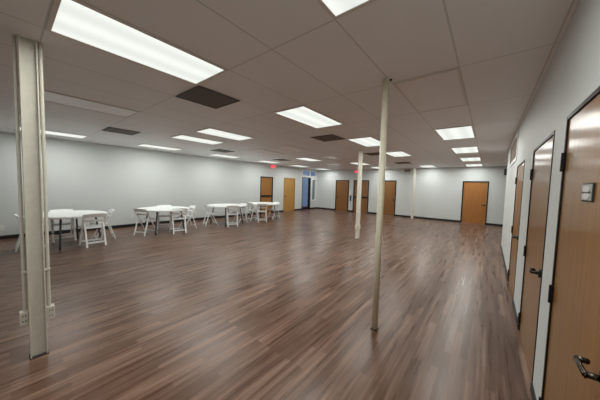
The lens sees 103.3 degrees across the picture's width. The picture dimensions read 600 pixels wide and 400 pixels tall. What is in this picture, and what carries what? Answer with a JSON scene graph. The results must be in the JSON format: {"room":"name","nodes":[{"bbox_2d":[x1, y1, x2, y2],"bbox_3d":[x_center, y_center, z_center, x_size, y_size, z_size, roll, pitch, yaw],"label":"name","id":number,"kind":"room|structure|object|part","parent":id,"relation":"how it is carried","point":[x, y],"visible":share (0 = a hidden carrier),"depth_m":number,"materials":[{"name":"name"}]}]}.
{"room":"event hall","nodes":[
{"label":"event hall","id":0,"kind":"room"},
{"bbox_2d":[0,132,317,235],"bbox_3d":[-4.521,-0.510,10.205,0.140,2.774,18.350,4,4,38],"label":"wall","id":1,"kind":"structure","parent":0,"point":[80,175],"depth_m":8.27,"materials":[{"name":"paint"}]},
{"bbox_2d":[0,207,316,239],"bbox_3d":[-4.499,0.829,10.236,0.012,0.100,18.350,4,4,38],"label":"baseboard","id":2,"kind":"structure","parent":1,"relation":"attached to","point":[202,218],"depth_m":8.36,"materials":[{"name":"black plastic"}]},
{"bbox_2d":[260,176,272,213],"bbox_3d":[-1.929,-0.279,13.450,0.168,2.080,0.960,4,4,38],"label":"door","id":3,"kind":"structure","parent":1,"relation":"in","point":[266,183],"depth_m":13.41,"materials":[{"name":"brown wood"}]},
{"bbox_2d":[283,178,294,211],"bbox_3d":[-0.709,-0.339,14.970,0.181,2.090,1.060,4,4,38],"label":"door","id":4,"kind":"structure","parent":1,"relation":"in","point":[289,183],"depth_m":14.96,"materials":[{"name":"brown wood"}]},
{"bbox_2d":[301,177,310,209],"bbox_3d":[0.381,-0.444,16.349,0.160,2.200,0.940,4,4,38],"label":"door frame","id":5,"kind":"structure","parent":1,"relation":"in","point":[309,179],"depth_m":16.60,"materials":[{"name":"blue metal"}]},
{"bbox_2d":[302,170,316,176],"bbox_3d":[0.621,-1.831,16.530,0.150,0.440,1.680,4,4,38],"label":"window","id":6,"kind":"structure","parent":1,"relation":"in","point":[309,171],"depth_m":16.56,"materials":[{"name":"white"}]},
{"bbox_2d":[311,179,315,200],"bbox_3d":[0.939,-0.729,17.033,0.150,1.560,0.560,4,4,38],"label":"window","id":7,"kind":"structure","parent":1,"relation":"in","point":[313,188],"depth_m":17.13,"materials":[{"name":"white"}]},
{"bbox_2d":[312,180,314,199],"bbox_3d":[0.902,-0.731,17.062,0.007,1.460,0.440,4,4,38],"label":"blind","id":8,"kind":"object","parent":7,"relation":"attached to","point":[313,183],"depth_m":17.16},
{"bbox_2d":[0,208,531,399],"bbox_3d":[0.352,1.290,6.386,12.710,0.100,18.630,4,4,38],"label":"floor","id":9,"kind":"structure","parent":0,"point":[280,308],"depth_m":2.92,"materials":[{"name":"laminate"}]},
{"bbox_2d":[14,214,44,251],"bbox_3d":[-6.140,0.714,5.414,0.450,0.806,0.506,4,4,38],"label":"folding chair","id":10,"kind":"object","parent":9,"relation":"on","point":[15,215],"visible":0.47,"depth_m":5.21,"materials":[{"name":"white plastic"}]},
{"bbox_2d":[12,34,54,359],"bbox_3d":[-2.348,0.025,2.089,0.110,2.774,0.211,4,4,38],"label":"steel column","id":11,"kind":"structure","parent":9,"relation":"on","point":[37,314],"depth_m":2.07,"materials":[{"name":"beige metal"}]},
{"bbox_3d":[-2.386,1.404,2.170,0.110,0.010,0.116,4,4,38],"label":"plate","id":12,"kind":"part","parent":11,"relation":"part of","materials":[{"name":"grey metal"}]},
{"bbox_2d":[49,209,76,242],"bbox_3d":[-6.242,0.662,6.253,0.506,0.806,0.450,4,4,38],"label":"folding chair","id":13,"kind":"object","parent":9,"relation":"on","point":[53,224],"visible":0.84,"depth_m":6.25,"materials":[{"name":"white plastic"}]},
{"bbox_3d":[-6.362,0.673,6.086,0.443,0.798,0.040,4,4,38],"label":"leg","id":14,"kind":"part","parent":13,"relation":"part of","materials":[{"name":"white plastic"}]},
{"bbox_3d":[-6.383,0.300,6.351,0.101,0.102,0.434,4,4,38],"label":"rail","id":15,"kind":"part","parent":13,"relation":"part of","materials":[{"name":"white plastic"}]},
{"bbox_3d":[-6.183,0.616,6.204,0.360,0.036,0.380,4,4,38],"label":"seat","id":16,"kind":"part","parent":13,"relation":"part of","materials":[{"name":"white plastic"}]},
{"bbox_3d":[-6.106,0.661,6.406,0.443,0.798,0.040,4,4,38],"label":"leg","id":17,"kind":"part","parent":13,"relation":"part of","materials":[{"name":"white plastic"}]},
{"bbox_2d":[23,210,106,249],"bbox_3d":[-5.746,0.715,5.910,1.490,0.762,1.490,3,3,16],"label":"round table","id":18,"kind":"object","parent":9,"relation":"on","point":[60,215],"visible":0.57,"depth_m":5.77,"materials":[{"name":"white plastic"}]},
{"bbox_3d":[-5.496,0.759,5.467,0.055,0.740,0.246,0,4,-23],"label":"table leg","id":19,"kind":"part","parent":18,"relation":"part of","materials":[{"name":"grey metal"}]},
{"bbox_3d":[-5.997,0.693,6.355,0.055,0.740,0.246,0,4,-23],"label":"table leg","id":20,"kind":"part","parent":18,"relation":"part of","materials":[{"name":"grey"}]},
{"bbox_3d":[-5.293,0.725,6.147,0.246,0.740,0.055,-1,4,-34],"label":"table leg","id":21,"kind":"part","parent":18,"relation":"part of","materials":[{"name":"grey"}]},
{"bbox_2d":[79,213,106,247],"bbox_3d":[-5.107,0.718,5.856,0.506,0.806,0.450,4,4,34],"label":"folding chair","id":22,"kind":"object","parent":9,"relation":"on","point":[83,226],"visible":1,"depth_m":5.78,"materials":[{"name":"white plastic"}]},
{"bbox_3d":[-5.232,0.728,5.693,0.443,0.798,0.040,4,4,34],"label":"leg","id":23,"kind":"part","parent":22,"relation":"part of","materials":[{"name":"white plastic"}]},
{"bbox_3d":[-5.077,0.854,5.626,0.182,0.559,0.036,4,4,34],"label":"leg","id":24,"kind":"part","parent":22,"relation":"part of","materials":[{"name":"white plastic"}]},
{"bbox_3d":[-5.166,0.663,5.894,0.360,0.036,0.380,4,4,34],"label":"seat","id":25,"kind":"part","parent":22,"relation":"part of","materials":[{"name":"white plastic"}]},
{"bbox_3d":[-4.939,0.377,5.727,0.101,0.102,0.434,4,4,34],"label":"rail","id":26,"kind":"part","parent":22,"relation":"part of","materials":[{"name":"white plastic"}]},
{"bbox_3d":[-5.000,0.715,6.031,0.443,0.798,0.040,4,4,34],"label":"leg","id":27,"kind":"part","parent":22,"relation":"part of","materials":[{"name":"white plastic"}]},
{"bbox_3d":[-4.877,0.842,5.917,0.182,0.559,0.036,4,4,34],"label":"leg","id":28,"kind":"part","parent":22,"relation":"part of","materials":[{"name":"white plastic"}]},
{"bbox_2d":[90,209,115,241],"bbox_3d":[-5.392,0.673,6.488,0.450,0.806,0.506,5,5,42],"label":"folding chair","id":29,"kind":"object","parent":9,"relation":"on","point":[111,211],"visible":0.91,"depth_m":6.46,"materials":[{"name":"white plastic"}]},
{"bbox_3d":[-5.440,0.624,6.431,0.380,0.036,0.360,5,5,42],"label":"seat","id":30,"kind":"part","parent":29,"relation":"part of","materials":[{"name":"white plastic"}]},
{"bbox_2d":[134,209,157,235],"bbox_3d":[-4.695,0.649,7.223,0.450,0.806,0.506,2,3,10],"label":"folding chair","id":31,"kind":"object","parent":9,"relation":"on","point":[149,218],"visible":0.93,"depth_m":7.09,"materials":[{"name":"white plastic"}]},
{"bbox_3d":[-4.720,0.308,7.013,0.434,0.102,0.101,2,3,10],"label":"rail","id":32,"kind":"part","parent":31,"relation":"part of","materials":[{"name":"white plastic"}]},
{"bbox_3d":[-4.680,0.595,7.292,0.380,0.036,0.360,2,3,10],"label":"seat","id":33,"kind":"part","parent":31,"relation":"part of","materials":[{"name":"white plastic"}]},
{"bbox_3d":[-4.492,0.661,7.196,0.040,0.798,0.443,2,3,10],"label":"leg","id":34,"kind":"part","parent":31,"relation":"part of","materials":[{"name":"white plastic"}]},
{"bbox_2d":[138,206,189,234],"bbox_3d":[-4.416,0.645,7.739,1.490,0.762,1.490,4,4,38],"label":"round table","id":35,"kind":"object","parent":9,"relation":"on","point":[156,209],"visible":0.76,"depth_m":7.53,"materials":[{"name":"grey plastic"}]},
{"bbox_3d":[-4.351,0.688,7.234,0.055,0.740,0.246,2,3,-1],"label":"table leg","id":36,"kind":"part","parent":35,"relation":"part of","materials":[{"name":"grey"}]},
{"bbox_2d":[157,205,171,229],"bbox_3d":[-4.721,0.588,8.265,0.450,0.806,0.506,0,4,-29],"label":"folding chair","id":37,"kind":"object","parent":9,"relation":"on","point":[158,215],"visible":0.69,"depth_m":8.20,"materials":[{"name":"white plastic"}]},
{"bbox_2d":[169,208,186,233],"bbox_3d":[-3.919,0.647,7.628,0.450,0.806,0.506,-1,4,-39],"label":"folding chair","id":38,"kind":"object","parent":9,"relation":"on","point":[172,218],"visible":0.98,"depth_m":7.54,"materials":[{"name":"white plastic"}]},
{"bbox_3d":[-4.084,0.654,7.506,0.040,0.798,0.443,-1,4,-39],"label":"leg","id":39,"kind":"part","parent":38,"relation":"part of","materials":[{"name":"white plastic"}]},
{"bbox_2d":[178,205,196,227],"bbox_3d":[-3.958,0.605,8.336,0.450,0.806,0.506,5,5,42],"label":"folding chair","id":40,"kind":"object","parent":9,"relation":"on","point":[191,206],"visible":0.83,"depth_m":8.34,"materials":[{"name":"white plastic"}]},
{"bbox_2d":[203,204,217,225],"bbox_3d":[-3.443,0.571,9.161,0.506,0.806,0.450,-1,4,-36],"label":"folding chair","id":41,"kind":"object","parent":9,"relation":"on","point":[209,213],"visible":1,"depth_m":9.05,"materials":[{"name":"white plastic"}]},
{"bbox_2d":[208,204,245,225],"bbox_3d":[-2.943,0.580,9.556,1.490,0.762,1.490,4,4,33],"label":"round table","id":42,"kind":"object","parent":9,"relation":"on","point":[209,205],"visible":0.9,"depth_m":9.39,"materials":[{"name":"grey plastic"}]},
{"bbox_2d":[226,206,238,226],"bbox_3d":[-2.603,0.598,9.103,0.450,0.806,0.506,0,4,-23],"label":"folding chair","id":43,"kind":"object","parent":9,"relation":"on","point":[227,209],"visible":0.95,"depth_m":8.97,"materials":[{"name":"white plastic"}]},
{"bbox_2d":[232,203,246,222],"bbox_3d":[-2.529,0.547,10.009,0.450,0.806,0.506,4,4,38],"label":"folding chair","id":44,"kind":"object","parent":9,"relation":"on","point":[242,212],"visible":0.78,"depth_m":10.00,"materials":[{"name":"white plastic"}]},
{"bbox_2d":[245,203,257,220],"bbox_3d":[-2.145,0.518,10.692,0.450,0.806,0.506,4,4,38],"label":"folding chair","id":45,"kind":"object","parent":9,"relation":"on","point":[253,209],"visible":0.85,"depth_m":10.57,"materials":[{"name":"white plastic"}]},
{"bbox_2d":[255,204,267,222],"bbox_3d":[-1.687,0.550,10.375,0.450,0.806,0.506,0,4,-22],"label":"folding chair","id":46,"kind":"object","parent":9,"relation":"on","point":[266,205],"visible":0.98,"depth_m":10.26,"materials":[{"name":"white plastic"}]},
{"bbox_2d":[249,202,279,218],"bbox_3d":[-1.709,0.525,11.104,1.490,0.762,1.490,3,4,24],"label":"round table","id":47,"kind":"object","parent":9,"relation":"on","point":[254,203],"visible":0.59,"depth_m":11.07,"materials":[{"name":"grey plastic"}]},
{"bbox_2d":[267,202,279,218],"bbox_3d":[-1.275,0.493,11.544,0.506,0.806,0.450,-1,4,-41],"label":"folding chair","id":48,"kind":"object","parent":9,"relation":"on","point":[272,208],"visible":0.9,"depth_m":11.55,"materials":[{"name":"white plastic"}]},
{"bbox_2d":[355,149,362,238],"bbox_3d":[1.830,-0.165,7.363,0.110,2.774,0.211,4,4,38],"label":"steel column","id":49,"kind":"structure","parent":9,"relation":"on","point":[360,154],"depth_m":7.33,"materials":[{"name":"beige metal"}]},
{"bbox_2d":[370,78,391,330],"bbox_3d":[0.897,0.085,2.627,0.082,2.774,0.092,4,4,38],"label":"support pole","id":50,"kind":"object","parent":9,"relation":"on","point":[386,81],"visible":1,"depth_m":2.59,"materials":[{"name":"beige metal"}]},
{"bbox_2d":[411,167,415,218],"bbox_3d":[6.082,-0.360,12.730,0.110,2.774,0.211,4,4,38],"label":"steel column","id":51,"kind":"structure","parent":9,"relation":"on","point":[414,168],"depth_m":12.69,"materials":[{"name":"grey metal"}]},
{"bbox_2d":[0,0,579,169],"bbox_3d":[0.433,-1.578,6.218,12.710,0.100,18.630,4,4,38],"label":"ceiling","id":52,"kind":"structure","parent":0,"point":[277,55],"depth_m":2.45,"materials":[{"name":"tile"}]},
{"bbox_2d":[20,127,88,138],"bbox_3d":[-6.251,-1.698,6.027,0.613,0.012,1.238,4,4,38],"label":"recessed light","id":53,"kind":"object","parent":52,"relation":"in","point":[46,131],"visible":0.56,"depth_m":6.16,"materials":[{"name":"white plastic"}]},
{"bbox_2d":[39,89,139,117],"bbox_3d":[-3.319,-1.480,3.699,0.613,0.012,1.238,4,4,38],"label":"recessed light","id":54,"kind":"object","parent":52,"relation":"in","point":[53,97],"visible":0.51,"depth_m":3.68,"materials":[{"name":"white plastic"}]},
{"bbox_2d":[101,127,140,134],"bbox_3d":[-4.209,-1.614,5.586,0.609,0.015,0.609,4,4,38],"label":"ceiling vent","id":55,"kind":"object","parent":52,"relation":"in","point":[108,129],"visible":1,"depth_m":5.55,"materials":[{"name":"grey metal"}]},
{"bbox_2d":[45,0,227,84],"bbox_3d":[-1.365,-1.334,2.146,0.613,0.012,1.238,4,4,38],"label":"recessed light","id":56,"kind":"object","parent":52,"relation":"in","point":[76,20],"visible":1,"depth_m":1.98,"materials":[{"name":"white plastic"}]},
{"bbox_2d":[136,144,182,150],"bbox_3d":[-4.693,-1.769,7.981,0.613,0.012,1.238,4,4,38],"label":"recessed light","id":57,"kind":"object","parent":52,"relation":"in","point":[143,145],"visible":1,"depth_m":7.95,"materials":[{"name":"white plastic"}]},
{"bbox_2d":[170,134,224,144],"bbox_3d":[-2.739,-1.623,6.429,0.613,0.012,1.238,4,4,38],"label":"recessed light","id":58,"kind":"object","parent":52,"relation":"in","point":[183,137],"visible":1,"depth_m":6.35,"materials":[{"name":"white plastic"}]},
{"bbox_2d":[176,85,239,108],"bbox_3d":[-1.265,-1.396,3.273,0.609,0.015,0.609,4,4,38],"label":"ceiling vent","id":59,"kind":"object","parent":52,"relation":"in","point":[201,95],"visible":1,"depth_m":3.23,"materials":[{"name":"grey metal"}]},
{"bbox_2d":[210,149,234,152],"bbox_3d":[-2.747,-1.739,8.421,0.609,0.015,0.609,4,4,38],"label":"ceiling vent","id":60,"kind":"object","parent":52,"relation":"in","point":[216,150],"visible":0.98,"depth_m":8.34,"materials":[{"name":"grey metal"}]},
{"bbox_2d":[194,128,253,140],"bbox_3d":[-1.762,-1.550,5.653,0.613,0.012,1.238,4,4,38],"label":"recessed light","id":61,"kind":"object","parent":52,"relation":"in","point":[210,131],"visible":1,"depth_m":5.58,"materials":[{"name":"white plastic"}]},
{"bbox_2d":[208,154,241,157],"bbox_3d":[-3.135,-1.839,9.936,0.613,0.012,1.238,4,4,38],"label":"recessed light","id":62,"kind":"object","parent":52,"relation":"in","point":[220,155],"visible":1,"depth_m":9.88,"materials":[{"name":"white plastic"}]},
{"bbox_2d":[247,149,284,154],"bbox_3d":[-1.181,-1.694,8.383,0.613,0.012,1.238,4,4,38],"label":"recessed light","id":63,"kind":"object","parent":52,"relation":"in","point":[253,150],"visible":0.98,"depth_m":8.29,"materials":[{"name":"white"}]},
{"bbox_2d":[258,160,279,162],"bbox_3d":[-1.578,-1.910,11.890,0.613,0.012,1.238,4,4,38],"label":"recessed light","id":64,"kind":"object","parent":52,"relation":"in","point":[259,160],"visible":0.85,"depth_m":11.77,"materials":[{"name":"white plastic"}]},
{"bbox_2d":[294,157,321,160],"bbox_3d":[0.376,-1.764,10.338,0.613,0.012,1.238,4,4,38],"label":"recessed light","id":65,"kind":"object","parent":52,"relation":"in","point":[304,158],"visible":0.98,"depth_m":10.30,"materials":[{"name":"white plastic"}]},
{"bbox_2d":[295,158,319,160],"bbox_3d":[0.376,-1.765,10.338,0.570,0.006,1.176,4,4,38],"label":"diffuser","id":66,"kind":"object","parent":65,"relation":"attached to","point":[307,159],"depth_m":10.30,"materials":[{"name":"white plastic"}]},
{"bbox_2d":[273,105,343,128],"bbox_3d":[0.193,-1.405,4.101,0.613,0.012,1.238,4,4,38],"label":"recessed light","id":67,"kind":"object","parent":52,"relation":"in","point":[303,114],"visible":1,"depth_m":4.00,"materials":[{"name":"white plastic"}]},
{"bbox_2d":[310,134,343,141],"bbox_3d":[0.673,-1.484,5.704,0.609,0.015,0.609,4,4,38],"label":"ceiling vent","id":68,"kind":"object","parent":52,"relation":"in","point":[331,137],"visible":1,"depth_m":5.66,"materials":[{"name":"grey metal"}]},
{"bbox_2d":[319,156,345,159],"bbox_3d":[1.353,-1.691,9.561,0.613,0.012,1.238,4,4,38],"label":"recessed light","id":69,"kind":"object","parent":52,"relation":"in","point":[327,157],"visible":1,"depth_m":9.45,"materials":[{"name":"white plastic"}]},
{"bbox_2d":[328,163,347,165],"bbox_3d":[1.934,-1.835,12.292,0.613,0.012,1.238,4,4,38],"label":"recessed light","id":70,"kind":"object","parent":52,"relation":"in","point":[336,164],"visible":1,"depth_m":12.24,"materials":[{"name":"white plastic"}]},
{"bbox_2d":[318,0,376,19],"bbox_3d":[0.101,-1.225,0.982,0.613,0.012,1.238,4,4,38],"label":"recessed light","id":71,"kind":"object","parent":52,"relation":"in","point":[337,9],"visible":1,"depth_m":1.53,"materials":[{"name":"white plastic"}]},
{"bbox_2d":[322,0,367,15],"bbox_3d":[0.101,-1.226,0.982,0.570,0.006,1.176,4,4,38],"label":"diffuser","id":72,"kind":"object","parent":71,"relation":"attached to","point":[334,7],"depth_m":1.53,"materials":[{"name":"white plastic"}]},
{"bbox_2d":[346,136,387,146],"bbox_3d":[1.750,-1.475,6.055,0.613,0.012,1.238,4,4,38],"label":"recessed light","id":73,"kind":"object","parent":52,"relation":"in","point":[369,141],"visible":0.98,"depth_m":5.94,"materials":[{"name":"white plastic"}]},
{"bbox_2d":[349,137,379,146],"bbox_3d":[1.750,-1.476,6.055,0.570,0.006,1.176,4,4,38],"label":"diffuser","id":74,"kind":"object","parent":73,"relation":"attached to","point":[365,141],"depth_m":5.95,"materials":[{"name":"white plastic"}]},
{"bbox_2d":[364,152,387,155],"bbox_3d":[2.592,-1.570,8.112,0.609,0.015,0.609,4,4,38],"label":"ceiling vent","id":75,"kind":"object","parent":52,"relation":"in","point":[376,153],"visible":0.73,"depth_m":8.08,"materials":[{"name":"grey metal"}]},
{"bbox_2d":[386,151,411,156],"bbox_3d":[3.308,-1.546,8.009,0.613,0.012,1.238,4,4,38],"label":"recessed light","id":76,"kind":"object","parent":52,"relation":"in","point":[395,153],"visible":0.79,"depth_m":8.00,"materials":[{"name":"white plastic"}]},
{"bbox_2d":[396,162,411,163],"bbox_3d":[4.648,-1.663,10.692,0.609,0.015,0.609,4,4,38],"label":"ceiling vent","id":77,"kind":"object","parent":52,"relation":"in","point":[396,162],"visible":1,"depth_m":10.73,"materials":[{"name":"grey"}]},
{"bbox_2d":[418,165,435,167],"bbox_3d":[6.423,-1.686,11.918,0.613,0.012,1.238,4,4,38],"label":"recessed light","id":78,"kind":"object","parent":52,"relation":"in","point":[423,166],"visible":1,"depth_m":11.88,"materials":[{"name":"white plastic"}]},
{"bbox_2d":[393,67,467,112],"bbox_3d":[1.658,-1.295,2.936,0.613,0.012,1.238,4,4,38],"label":"recessed light","id":79,"kind":"object","parent":52,"relation":"in","point":[443,89],"visible":1,"depth_m":2.80,"materials":[{"name":"white"}]},
{"bbox_2d":[434,125,475,139],"bbox_3d":[3.216,-1.366,4.891,0.613,0.012,1.238,4,4,38],"label":"recessed light","id":80,"kind":"object","parent":52,"relation":"in","point":[460,132],"visible":1,"depth_m":4.80,"materials":[{"name":"white plastic"}]},
{"bbox_2d":[451,146,478,153],"bbox_3d":[4.773,-1.436,6.845,0.613,0.012,1.238,4,4,38],"label":"recessed light","id":81,"kind":"object","parent":52,"relation":"in","point":[471,149],"visible":0.97,"depth_m":6.76,"materials":[{"name":"white plastic"}]},
{"bbox_2d":[452,147,477,152],"bbox_3d":[4.773,-1.437,6.845,0.570,0.006,1.176,4,4,38],"label":"diffuser","id":82,"kind":"object","parent":81,"relation":"attached to","point":[456,149],"depth_m":6.77,"materials":[{"name":"white plastic"}]},
{"bbox_2d":[459,157,480,161],"bbox_3d":[6.331,-1.507,8.799,0.613,0.012,1.238,4,4,38],"label":"recessed light","id":83,"kind":"object","parent":52,"relation":"in","point":[466,158],"visible":0.91,"depth_m":8.76,"materials":[{"name":"white plastic"}]},
{"bbox_2d":[465,164,482,166],"bbox_3d":[7.888,-1.577,10.753,0.613,0.012,1.238,4,4,38],"label":"recessed light","id":84,"kind":"object","parent":52,"relation":"in","point":[467,165],"visible":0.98,"depth_m":10.79,"materials":[{"name":"white plastic"}]},
{"bbox_2d":[466,164,481,165],"bbox_3d":[7.888,-1.578,10.753,0.570,0.006,1.176,4,4,38],"label":"diffuser","id":85,"kind":"object","parent":84,"relation":"attached to","point":[466,164],"depth_m":10.65,"materials":[{"name":"white plastic"}]},
{"bbox_2d":[317,166,506,223],"bbox_3d":[6.152,-0.404,13.529,12.710,2.774,0.140,4,4,38],"label":"wall","id":86,"kind":"structure","parent":0,"point":[438,191],"depth_m":12.79,"materials":[{"name":"paint"}]},
{"bbox_2d":[335,180,348,210],"bbox_3d":[2.868,-0.305,16.111,1.000,2.090,0.181,4,4,38],"label":"door","id":87,"kind":"structure","parent":86,"relation":"in","point":[342,186],"depth_m":16.09,"materials":[{"name":"brown wood"}]},
{"bbox_2d":[352,180,368,212],"bbox_3d":[3.931,-0.226,15.275,1.050,2.090,0.168,4,4,38],"label":"door","id":88,"kind":"structure","parent":86,"relation":"in","point":[365,183],"depth_m":15.15,"materials":[{"name":"brown wood"}]},
{"bbox_2d":[383,180,396,215],"bbox_3d":[5.232,-0.129,14.233,1.010,2.090,0.181,4,4,38],"label":"door","id":89,"kind":"structure","parent":86,"relation":"in","point":[390,185],"depth_m":14.10,"materials":[{"name":"brown wood"}]},
{"bbox_2d":[403,168,412,173],"bbox_3d":[6.056,-1.633,13.365,0.500,0.300,0.175,4,4,38],"label":"emergency light","id":90,"kind":"object","parent":86,"relation":"attached to","point":[405,170],"visible":1,"depth_m":13.35,"materials":[{"name":"white plastic"}]},
{"bbox_2d":[317,207,502,226],"bbox_3d":[6.072,0.932,13.544,12.418,0.100,0.012,4,4,38],"label":"baseboard","id":91,"kind":"structure","parent":86,"relation":"attached to","point":[491,224],"depth_m":12.93,"materials":[{"name":"black plastic"}]},
{"bbox_2d":[460,181,488,224],"bbox_3d":[8.531,0.122,11.613,1.030,2.080,0.181,4,4,38],"label":"door","id":92,"kind":"structure","parent":86,"relation":"in","point":[474,193],"depth_m":11.58,"materials":[{"name":"brown wood"}]},
{"bbox_2d":[501,0,599,399],"bbox_3d":[1.892,0.168,1.696,0.140,2.774,13.000,4,4,38],"label":"wall","id":93,"kind":"structure","parent":0,"point":[573,73],"depth_m":1.76,"materials":[{"name":"paint"}]},
{"bbox_2d":[509,130,518,167],"bbox_3d":[4.596,-1.028,5.063,0.075,0.540,1.900,4,4,38],"label":"air vent","id":94,"kind":"object","parent":93,"relation":"in","point":[514,146],"visible":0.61,"depth_m":5.05,"materials":[{"name":"white metal"}]},
{"bbox_2d":[507,160,524,298],"bbox_3d":[3.475,0.449,3.771,0.189,2.060,1.120,4,4,38],"label":"door","id":95,"kind":"structure","parent":93,"relation":"in","point":[519,178],"depth_m":3.78,"materials":[{"name":"brown wood"}]},
{"bbox_2d":[501,246,535,399],"bbox_3d":[1.795,1.515,1.822,0.012,0.065,13.000,4,4,38],"label":"baseboard","id":96,"kind":"structure","parent":93,"relation":"attached to","point":[532,391],"depth_m":2.97,"materials":[{"name":"black plastic"}]},
{"bbox_2d":[518,130,554,382],"bbox_3d":[2.276,0.493,2.265,0.189,2.080,1.090,4,4,38],"label":"door","id":97,"kind":"structure","parent":93,"relation":"in","point":[540,173],"depth_m":2.20,"materials":[{"name":"brown wood"}]},
{"bbox_3d":[1.974,0.600,1.996,0.063,0.068,0.152,4,4,38],"label":"handle","id":98,"kind":"part","parent":97,"relation":"part of","materials":[{"name":"black metal"}]},
{"bbox_2d":[539,86,599,399],"bbox_3d":[1.385,0.528,1.147,0.189,2.090,1.050,4,4,38],"label":"door","id":99,"kind":"structure","parent":93,"relation":"in","point":[571,371],"depth_m":1.21,"materials":[{"name":"brown wood"}]},
{"bbox_3d":[1.094,0.640,0.892,0.063,0.068,0.152,4,4,38],"label":"handle","id":100,"kind":"part","parent":99,"relation":"part of","materials":[{"name":"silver metal"}]},
{"label":"outside","id":101,"kind":"structure","parent":0,"visible":0},
{"bbox_3d":[-0.627,0.561,18.430,3.858,0.095,10.000,4,4,38],"label":"ground","id":102,"kind":"structure","parent":101,"visible":0},
{"bbox_2d":[302,171,313,205],"bbox_3d":[-0.601,-1.187,18.346,0.200,3.405,10.000,4,4,38],"label":"wall","id":103,"kind":"structure","parent":102,"relation":"on","point":[305,173],"depth_m":19.53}
]}

